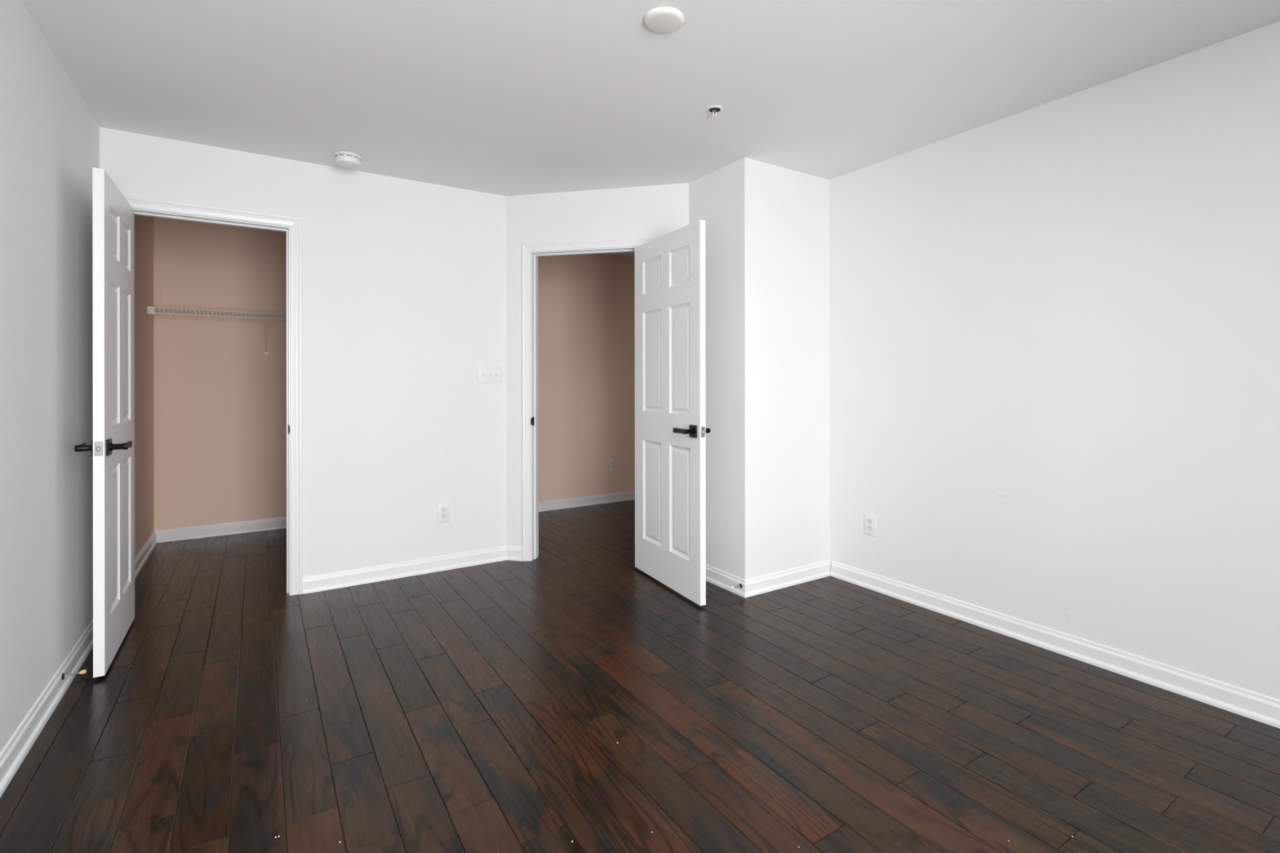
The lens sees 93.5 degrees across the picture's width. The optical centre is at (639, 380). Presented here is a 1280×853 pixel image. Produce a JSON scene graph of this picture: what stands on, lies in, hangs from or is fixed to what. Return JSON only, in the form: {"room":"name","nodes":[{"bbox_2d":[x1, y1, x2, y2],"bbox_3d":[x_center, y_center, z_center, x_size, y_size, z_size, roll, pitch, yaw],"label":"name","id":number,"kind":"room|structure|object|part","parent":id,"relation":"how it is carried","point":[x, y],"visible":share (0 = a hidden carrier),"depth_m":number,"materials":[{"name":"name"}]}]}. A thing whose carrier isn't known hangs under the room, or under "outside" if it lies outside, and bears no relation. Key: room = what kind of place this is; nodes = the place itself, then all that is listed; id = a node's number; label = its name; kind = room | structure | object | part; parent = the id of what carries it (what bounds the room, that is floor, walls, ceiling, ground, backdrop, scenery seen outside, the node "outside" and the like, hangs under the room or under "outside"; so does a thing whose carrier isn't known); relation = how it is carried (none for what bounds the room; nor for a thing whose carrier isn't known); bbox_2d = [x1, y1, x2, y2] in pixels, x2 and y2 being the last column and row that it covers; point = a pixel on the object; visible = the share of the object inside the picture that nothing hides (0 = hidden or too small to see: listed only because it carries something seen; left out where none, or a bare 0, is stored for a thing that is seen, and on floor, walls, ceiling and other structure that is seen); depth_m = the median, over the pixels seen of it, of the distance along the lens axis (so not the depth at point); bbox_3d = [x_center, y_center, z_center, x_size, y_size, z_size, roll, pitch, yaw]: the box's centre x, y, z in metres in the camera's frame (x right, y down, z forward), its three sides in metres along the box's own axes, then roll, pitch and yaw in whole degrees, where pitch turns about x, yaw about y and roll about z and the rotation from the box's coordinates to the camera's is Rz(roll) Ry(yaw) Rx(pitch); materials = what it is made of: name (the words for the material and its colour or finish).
{"room":"empty bedroom","nodes":[
{"label":"empty bedroom","id":0,"kind":"room"},
{"bbox_2d":[0,0,154,753],"bbox_3d":[-1.688,-0.021,1.355,0.100,2.440,7.600,0,0,-32],"label":"wall","id":1,"kind":"structure","parent":0,"point":[50,137],"depth_m":2.19,"materials":[{"name":"paint"}]},
{"bbox_2d":[0,619,93,797],"bbox_3d":[-1.150,1.154,0.626,0.022,0.090,5.492,0,0,-32],"label":"baseboard","id":2,"kind":"structure","parent":1,"relation":"attached to","point":[13,754],"depth_m":2.09,"materials":[{"name":"white paint"}]},
{"bbox_2d":[61,669,86,679],"bbox_3d":[-2.198,1.140,2.338,0.069,0.025,0.025,0,0,-32],"label":"door stop","id":3,"kind":"object","parent":1,"relation":"attached to","point":[82,672],"visible":1,"depth_m":2.34,"materials":[{"name":"grey"}]},
{"bbox_3d":[-2.202,1.139,2.335,0.050,0.008,0.008,-3,1,-32],"label":"rod","id":4,"kind":"part","parent":3,"relation":"part of","materials":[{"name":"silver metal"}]},
{"bbox_2d":[153,217,286,530],"bbox_3d":[-2.760,-0.019,5.095,2.109,2.440,0.140,0,0,-32],"label":"wall","id":5,"kind":"structure","parent":0,"point":[220,403],"depth_m":4.68,"materials":[{"name":"beige paint"}]},
{"bbox_2d":[134,516,286,579],"bbox_3d":[-2.320,1.155,4.283,1.976,0.090,1.702,0,0,-32],"label":"baseboard","id":6,"kind":"structure","parent":5,"relation":"attached to","point":[252,526],"depth_m":4.62,"materials":[{"name":"white paint"}]},
{"bbox_2d":[146,306,286,355],"bbox_3d":[-2.694,-0.363,4.866,1.973,0.320,0.317,0,0,-32],"label":"wire shelf","id":7,"kind":"object","parent":5,"relation":"attached to","point":[150,309],"visible":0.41,"depth_m":4.50,"materials":[{"name":"white metal"}]},
{"bbox_3d":[-2.693,-0.497,4.867,1.968,0.048,0.311,0,0,-32],"label":"long rod","id":8,"kind":"part","parent":7,"relation":"part of","materials":[{"name":"white metal"}]},
{"bbox_2d":[99,127,506,577],"bbox_3d":[-1.778,-0.021,3.553,2.109,2.440,0.114,0,0,-32],"label":"wall","id":9,"kind":"structure","parent":0,"point":[404,281],"depth_m":3.63,"materials":[{"name":"paint"}]},
{"bbox_2d":[74,167,134,677],"bbox_3d":[-2.355,0.167,2.704,0.162,2.037,0.713,0,0,-32],"label":"door","id":10,"kind":"structure","parent":9,"relation":"in","point":[112,448],"depth_m":2.56,"materials":[{"name":"white paint"}]},
{"bbox_3d":[-2.272,0.272,2.474,0.056,0.034,0.131,0,0,-32],"label":"lever handle","id":11,"kind":"part","parent":10,"relation":"part of","materials":[{"name":"black metal"}]},
{"bbox_3d":[-2.168,0.272,2.410,0.025,0.057,0.002,0,0,-32],"label":"latch plate","id":12,"kind":"part","parent":10,"relation":"part of","materials":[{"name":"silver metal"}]},
{"bbox_3d":[-2.182,0.272,2.531,0.056,0.034,0.131,0,0,-32],"label":"lever handle","id":13,"kind":"part","parent":10,"relation":"part of","materials":[{"name":"black metal"}]},
{"bbox_2d":[123,195,302,595],"bbox_3d":[-2.287,0.140,3.219,0.832,2.120,0.130,0,0,-32],"label":"door frame","id":14,"kind":"structure","parent":9,"relation":"attached to","point":[144,206],"depth_m":3.37,"materials":[{"name":"white paint"}]},
{"bbox_2d":[302,546,522,594],"bbox_3d":[-1.341,1.154,3.704,1.284,0.090,0.099,0,0,-32],"label":"baseboard","id":15,"kind":"structure","parent":9,"relation":"attached to","point":[313,584],"depth_m":3.69,"materials":[{"name":"white paint"}]},
{"bbox_2d":[436,502,449,523],"bbox_3d":[-1.247,0.837,3.817,0.079,0.124,0.009,0,0,-32],"label":"electrical outlet","id":16,"kind":"object","parent":9,"relation":"attached to","point":[443,508],"visible":1,"depth_m":3.81,"materials":[{"name":"white plastic"}]},
{"bbox_2d":[440,513,446,518],"bbox_3d":[-1.245,0.856,3.815,0.034,0.028,0.002,0,0,-32],"label":"receptacle","id":17,"kind":"object","parent":16,"relation":"attached to","point":[442,515],"depth_m":3.81,"materials":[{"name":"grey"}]},
{"bbox_2d":[440,507,446,511],"bbox_3d":[-1.245,0.817,3.815,0.034,0.028,0.002,0,0,-32],"label":"receptacle","id":18,"kind":"object","parent":16,"relation":"attached to","point":[442,509],"depth_m":3.81,"materials":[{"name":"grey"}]},
{"bbox_2d":[477,364,502,382],"bbox_3d":[-0.990,-0.045,3.975,0.165,0.118,0.018,0,0,-32],"label":"light switch","id":19,"kind":"object","parent":9,"relation":"attached to","point":[486,373],"visible":1,"depth_m":3.98,"materials":[{"name":"white plastic"}]},
{"bbox_2d":[537,253,635,501],"bbox_3d":[-0.205,-0.022,6.060,3.237,2.440,0.115,0,0,-32],"label":"wall","id":20,"kind":"structure","parent":0,"point":[586,317],"depth_m":5.79,"materials":[{"name":"beige paint"}]},
{"bbox_2d":[538,490,635,511],"bbox_3d":[0.385,1.152,5.124,3.050,0.090,2.097,0,0,-32],"label":"baseboard","id":21,"kind":"structure","parent":20,"relation":"attached to","point":[553,504],"depth_m":5.78,"materials":[{"name":"white paint"}]},
{"bbox_2d":[608,457,616,471],"bbox_3d":[-0.268,0.830,5.946,0.079,0.124,0.009,0,0,-32],"label":"electrical outlet","id":22,"kind":"object","parent":20,"relation":"attached to","point":[612,462],"visible":1,"depth_m":5.94,"materials":[{"name":"white plastic"}]},
{"bbox_2d":[506,182,688,546],"bbox_3d":[-0.281,-0.022,3.967,1.330,2.440,0.114,0,0,13],"label":"wall","id":23,"kind":"structure","parent":0,"point":[655,211],"depth_m":3.98,"materials":[{"name":"white paint"}]},
{"bbox_2d":[521,236,651,561],"bbox_3d":[-0.342,0.141,3.973,0.880,2.114,0.130,0,0,13],"label":"door frame","id":24,"kind":"structure","parent":23,"relation":"attached to","point":[531,252],"depth_m":4.00,"materials":[{"name":"white paint"}]},
{"bbox_3d":[-0.718,0.270,4.020,0.006,0.058,0.044,0,0,13],"label":"strike plate","id":25,"kind":"part","parent":24,"relation":"part of","materials":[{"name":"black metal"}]},
{"bbox_2d":[634,219,710,605],"bbox_3d":[0.157,0.168,3.503,0.162,2.029,0.772,0,0,-28],"label":"door","id":26,"kind":"structure","parent":23,"relation":"in","point":[669,268],"depth_m":3.43,"materials":[{"name":"white paint"}]},
{"bbox_3d":[0.234,0.269,3.241,0.056,0.034,0.131,0,0,-28],"label":"lever handle","id":27,"kind":"part","parent":26,"relation":"part of","materials":[{"name":"black metal"}]},
{"bbox_3d":[0.332,0.269,3.169,0.025,0.057,0.002,0,0,-28],"label":"latch plate","id":28,"kind":"part","parent":26,"relation":"part of","materials":[{"name":"silver metal"}]},
{"bbox_3d":[0.328,0.269,3.290,0.056,0.034,0.131,0,0,-28],"label":"lever handle","id":29,"kind":"part","parent":26,"relation":"part of","materials":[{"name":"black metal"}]},
{"bbox_2d":[0,499,1279,852],"bbox_3d":[0.513,1.247,2.756,5.480,0.100,7.600,0,0,-32],"label":"floor","id":30,"kind":"structure","parent":0,"point":[486,708],"depth_m":2.05,"materials":[{"name":"brown wood"}]},
{"bbox_2d":[21,0,1279,257],"bbox_3d":[0.565,-1.286,2.791,5.446,0.116,7.600,0,0,-32],"label":"ceiling","id":31,"kind":"structure","parent":0,"point":[499,97],"depth_m":2.43,"materials":[{"name":"white paint"}]},
{"bbox_2d":[333,151,361,168],"bbox_3d":[-1.610,-1.214,3.317,0.134,0.054,0.134,0,0,-32],"label":"smoke detector","id":32,"kind":"object","parent":31,"relation":"attached to","point":[342,158],"visible":1,"depth_m":3.28,"materials":[{"name":"white plastic"}]},
{"bbox_2d":[706,105,723,117],"bbox_3d":[0.342,-1.226,2.754,0.077,0.034,0.077,0,0,-32],"label":"sprinkler","id":33,"kind":"object","parent":31,"relation":"attached to","point":[714,109],"visible":1,"depth_m":2.75,"materials":[{"name":"white metal"}]},
{"bbox_2d":[688,157,745,579],"bbox_3d":[0.482,-0.023,3.613,0.114,2.440,0.558,0,0,-32],"label":"wall","id":34,"kind":"structure","parent":0,"point":[717,197],"depth_m":3.50,"materials":[{"name":"white paint"}]},
{"bbox_2d":[729,583,742,589],"bbox_3d":[0.532,1.144,3.340,0.073,0.025,0.025,0,0,-29],"label":"door stop","id":35,"kind":"object","parent":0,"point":[740,586],"visible":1,"depth_m":3.34,"materials":[{"name":"grey metal"}]},
{"bbox_2d":[744,157,829,579],"bbox_3d":[0.889,-0.024,3.609,0.796,2.440,0.114,0,0,-32],"label":"wall","id":36,"kind":"structure","parent":0,"point":[787,211],"depth_m":3.51,"materials":[{"name":"white paint"}]},
{"bbox_2d":[706,560,831,598],"bbox_3d":[0.608,1.152,3.545,1.117,0.090,0.462,0,0,6],"label":"baseboard","id":37,"kind":"structure","parent":36,"relation":"attached to","point":[784,579],"depth_m":3.49,"materials":[{"name":"white paint"}]},
{"bbox_2d":[829,21,1279,699],"bbox_3d":[2.357,-0.025,1.951,0.100,2.440,4.260,0,0,-32],"label":"wall","id":38,"kind":"structure","parent":0,"point":[1055,325],"depth_m":2.58,"materials":[{"name":"paint"}]},
{"bbox_2d":[864,512,876,537],"bbox_3d":[1.327,0.830,3.469,0.009,0.124,0.079,0,0,-32],"label":"electrical outlet","id":39,"kind":"object","parent":38,"relation":"attached to","point":[870,520],"visible":1,"depth_m":3.46,"materials":[{"name":"white plastic"}]},
{"bbox_2d":[866,525,872,531],"bbox_3d":[1.325,0.849,3.467,0.002,0.028,0.034,0,0,-32],"label":"receptacle","id":40,"kind":"object","parent":39,"relation":"attached to","point":[869,528],"depth_m":3.47,"materials":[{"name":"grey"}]},
{"bbox_2d":[866,519,872,524],"bbox_3d":[1.325,0.810,3.467,0.002,0.028,0.034,0,0,-32],"label":"receptacle","id":41,"kind":"object","parent":39,"relation":"attached to","point":[868,521],"depth_m":3.47,"materials":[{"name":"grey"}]},
{"bbox_2d":[830,560,1279,728],"bbox_3d":[2.273,1.150,1.972,0.022,0.090,4.088,0,0,-32],"label":"baseboard","id":42,"kind":"structure","parent":38,"relation":"attached to","point":[1253,705],"depth_m":2.56,"materials":[{"name":"white paint"}]}
]}

